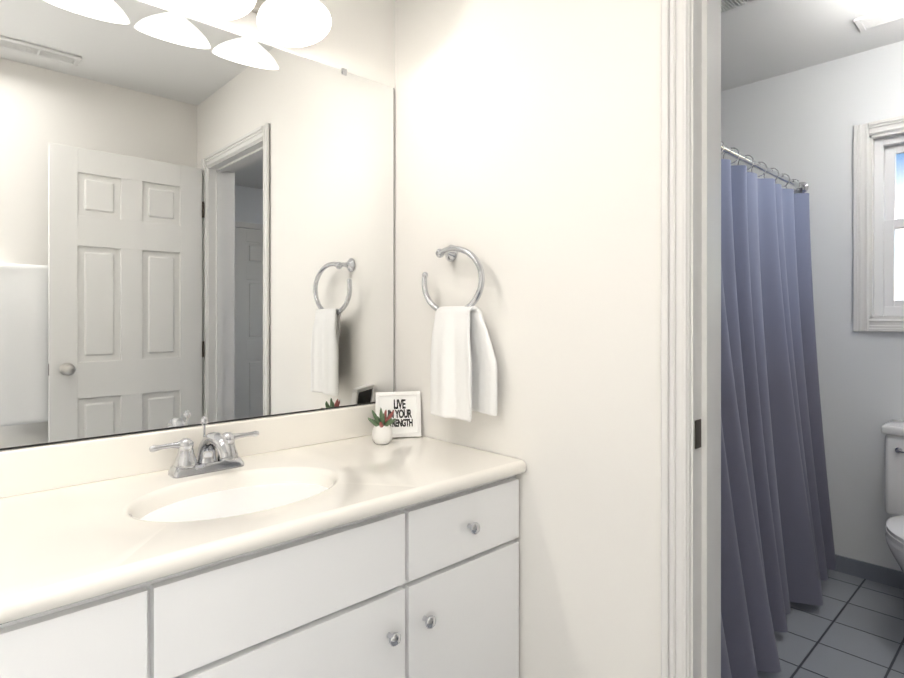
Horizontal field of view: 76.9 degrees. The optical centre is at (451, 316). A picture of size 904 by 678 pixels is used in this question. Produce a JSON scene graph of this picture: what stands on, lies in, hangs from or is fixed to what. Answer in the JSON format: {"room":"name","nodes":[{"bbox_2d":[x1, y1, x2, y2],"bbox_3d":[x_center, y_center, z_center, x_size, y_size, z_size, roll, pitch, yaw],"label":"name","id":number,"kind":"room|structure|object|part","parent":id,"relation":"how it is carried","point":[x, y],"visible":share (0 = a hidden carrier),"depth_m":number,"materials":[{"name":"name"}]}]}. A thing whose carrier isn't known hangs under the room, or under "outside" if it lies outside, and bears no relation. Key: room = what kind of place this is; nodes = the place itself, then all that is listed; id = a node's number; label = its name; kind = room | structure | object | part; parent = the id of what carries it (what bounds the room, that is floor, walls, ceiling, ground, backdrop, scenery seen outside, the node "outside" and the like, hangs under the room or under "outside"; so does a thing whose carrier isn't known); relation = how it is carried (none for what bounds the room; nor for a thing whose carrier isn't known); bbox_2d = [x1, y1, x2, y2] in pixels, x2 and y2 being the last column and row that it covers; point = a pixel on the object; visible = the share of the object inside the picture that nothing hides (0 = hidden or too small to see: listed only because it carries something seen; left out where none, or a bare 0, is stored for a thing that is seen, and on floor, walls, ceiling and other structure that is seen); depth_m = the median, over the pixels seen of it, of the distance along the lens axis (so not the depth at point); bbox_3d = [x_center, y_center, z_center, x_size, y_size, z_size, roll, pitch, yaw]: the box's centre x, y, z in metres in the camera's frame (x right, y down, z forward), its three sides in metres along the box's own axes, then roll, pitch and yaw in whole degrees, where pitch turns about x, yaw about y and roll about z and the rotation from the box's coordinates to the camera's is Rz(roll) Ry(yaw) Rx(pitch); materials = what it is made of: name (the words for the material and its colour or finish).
{"room":"bathroom","nodes":[
{"label":"bathroom","id":0,"kind":"room"},
{"bbox_2d":[1,0,394,450],"bbox_3d":[-1.155,-0.008,1.117,2.520,2.440,0.120,0,0,-43],"label":"wall","id":1,"kind":"structure","parent":0,"point":[358,39],"depth_m":1.81,"materials":[{"name":"white paint"}]},
{"bbox_2d":[0,403,374,497],"bbox_3d":[-0.907,0.334,1.248,1.972,0.098,0.021,0,0,-43],"label":"backsplash","id":2,"kind":"structure","parent":1,"relation":"attached to","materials":[{"name":"white stone"}]},
{"bbox_2d":[0,0,393,450],"bbox_3d":[-1.041,-0.247,1.133,2.310,1.062,0.009,0,0,-43],"label":"mirror","id":3,"kind":"object","parent":1,"relation":"attached to","point":[196,221],"visible":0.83,"depth_m":1.45,"materials":[{"name":"glass"},{"name":"silver"}]},
{"bbox_2d":[177,0,330,46],"bbox_3d":[-0.741,-0.854,1.245,1.048,0.207,0.252,0,0,-43],"label":"vanity light bar","id":4,"kind":"object","parent":1,"relation":"attached to","point":[294,23],"visible":1,"depth_m":1.51,"materials":[{"name":"white glass"}]},
{"bbox_2d":[395,0,660,677],"bbox_3d":[0.111,-0.008,1.709,0.140,2.440,1.260,0,0,-43],"label":"wall","id":5,"kind":"structure","parent":0,"point":[528,153],"depth_m":1.44,"materials":[{"name":"white paint"}]},
{"bbox_2d":[422,245,496,421],"bbox_3d":[0.017,0.035,1.643,0.086,0.507,0.299,0,0,-43],"label":"towel ring","id":6,"kind":"object","parent":5,"relation":"attached to","point":[463,373],"visible":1,"depth_m":1.60,"materials":[{"name":"silver metal"}]},
{"bbox_2d":[430,306,496,421],"bbox_3d":[0.030,0.130,1.614,0.068,0.320,0.245,0,0,-43],"label":"towel","id":7,"kind":"object","parent":6,"relation":"hanging from","point":[463,363],"depth_m":1.60,"materials":[{"name":"white fabric"}]},
{"bbox_2d":[661,0,690,677],"bbox_3d":[0.738,0.161,0.920,0.019,2.102,0.834,0,0,-43],"label":"door frame","id":8,"kind":"structure","parent":5,"relation":"attached to","point":[675,289],"depth_m":1.20,"materials":[{"name":"white paint"}]},
{"bbox_2d":[721,40,903,570],"bbox_3d":[1.877,-0.009,2.762,0.120,2.440,1.890,0,0,-43],"label":"wall","id":9,"kind":"structure","parent":0,"point":[799,124],"depth_m":2.71,"materials":[{"name":"white paint"}]},
{"bbox_2d":[721,141,836,677],"bbox_3d":[1.120,0.255,2.108,1.877,1.843,0.282,0,0,-43],"label":"shower curtain","id":10,"kind":"object","parent":9,"relation":"hanging from","point":[777,550],"visible":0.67,"depth_m":2.31,"materials":[{"name":"fabric"}]},
{"bbox_2d":[834,554,903,589],"bbox_3d":[2.511,1.174,1.987,0.012,0.075,3.890,0,0,-43],"label":"baseboard","id":11,"kind":"structure","parent":9,"relation":"attached to","point":[873,572],"depth_m":2.61,"materials":[{"name":"grey tile"}]},
{"bbox_2d":[853,115,903,331],"bbox_3d":[2.238,-0.411,2.362,0.140,0.959,0.927,0,0,-43],"label":"window unit","id":12,"kind":"structure","parent":9,"relation":"in","point":[877,307],"depth_m":2.62,"materials":[{"name":"white paint"}]},
{"bbox_3d":[2.249,-0.411,2.372,0.069,0.821,0.789,0,0,-43],"label":"vinyl frame","id":13,"kind":"part","parent":12,"relation":"part of","materials":[{"name":"white"}]},
{"bbox_2d":[721,0,903,91],"bbox_3d":[0.899,-1.277,0.481,4.660,0.100,4.130,0,0,-43],"label":"ceiling","id":14,"kind":"structure","parent":0,"point":[763,39],"depth_m":2.49,"materials":[{"name":"white paint"}]},
{"bbox_2d":[721,0,760,14],"bbox_3d":[1.033,-1.222,2.171,0.260,0.011,0.260,0,0,-43],"label":"air vent","id":15,"kind":"object","parent":14,"relation":"attached to","point":[727,6],"visible":0.35,"depth_m":2.23,"materials":[{"name":"white"}]},
{"bbox_2d":[853,3,903,31],"bbox_3d":[1.814,-1.222,2.271,0.130,0.011,0.330,0,0,-43],"label":"ceiling light fixture","id":16,"kind":"object","parent":14,"relation":"in","point":[880,18],"visible":1,"depth_m":2.32,"materials":[{"name":"white"}]},
{"bbox_2d":[757,569,903,677],"bbox_3d":[0.899,1.263,0.484,4.660,0.100,4.130,0,0,-43],"label":"floor","id":17,"kind":"structure","parent":0,"point":[852,627],"depth_m":2.17,"materials":[{"name":"grey tile"}]},
{"bbox_2d":[0,403,525,677],"bbox_3d":[-0.716,0.730,1.043,1.972,0.960,0.582,0,0,-43],"label":"bathroom vanity","id":18,"kind":"object","parent":17,"relation":"on","point":[335,543],"visible":1,"depth_m":1.19,"materials":[{"name":"painted wood"},{"name":"cultured marble"},{"name":"chrome"}]},
{"bbox_2d":[0,435,525,624],"bbox_3d":[-0.719,0.456,1.047,1.972,0.147,0.572,0,0,-43],"label":"countertop","id":19,"kind":"structure","parent":18,"relation":"on","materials":[{"name":"white stone"}]},
{"bbox_2d":[149,416,258,478],"bbox_3d":[-0.576,0.316,1.381,0.266,0.132,0.161,0,0,-43],"label":"faucet","id":20,"kind":"object","parent":19,"relation":"on","point":[227,464],"depth_m":1.39,"materials":[{"name":"silver metal"}]},
{"bbox_2d":[368,408,395,444],"bbox_3d":[-0.208,0.327,1.710,0.082,0.110,0.083,0,0,-43],"label":"succulent pot","id":21,"kind":"object","parent":19,"relation":"on","point":[382,433],"visible":1,"depth_m":1.69,"materials":[{"name":"white ceramic"}]},
{"bbox_2d":[375,391,420,437],"bbox_3d":[-0.175,0.313,1.826,0.142,0.142,0.069,0,-9,-11],"label":"framed print","id":22,"kind":"object","parent":19,"relation":"on","point":[405,406],"visible":0.69,"depth_m":1.80,"materials":[{"name":"white paper"}]},
{"bbox_2d":[881,420,903,573],"bbox_3d":[1.888,0.834,2.143,0.680,0.750,0.490,0,0,-43],"label":"toilet","id":23,"kind":"object","parent":17,"relation":"on","point":[893,430],"visible":1,"depth_m":2.37,"materials":[{"name":"white ceramic"}]},
{"bbox_3d":[1.799,0.804,2.060,0.437,0.038,0.376,0,0,-43],"label":"seat","id":24,"kind":"part","parent":23,"relation":"part of","materials":[{"name":"white ceramic"}]},
{"bbox_3d":[1.874,0.561,2.339,0.027,0.033,0.088,0,0,-43],"label":"lever","id":25,"kind":"part","parent":23,"relation":"part of","materials":[{"name":"silver metal"}]},
{"bbox_3d":[0.796,-1.038,0.973,0.140,0.380,0.750,0,0,-43],"label":"lintel","id":26,"kind":"object","parent":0,"visible":0},
{"bbox_2d":[690,0,720,677],"bbox_3d":[0.796,0.182,0.974,0.142,2.060,0.750,0,0,-43],"label":"door frame","id":27,"kind":"structure","parent":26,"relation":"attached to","point":[705,554],"depth_m":1.21,"materials":[{"name":"white paint"}]},
{"bbox_2d":[695,419,700,448],"bbox_3d":[0.518,0.247,1.199,0.028,0.060,0.003,0,0,-43],"label":"strike plate","id":28,"kind":"object","parent":27,"relation":"attached to","point":[697,434],"visible":1,"depth_m":1.20,"materials":[{"name":"brown metal"}]}
]}

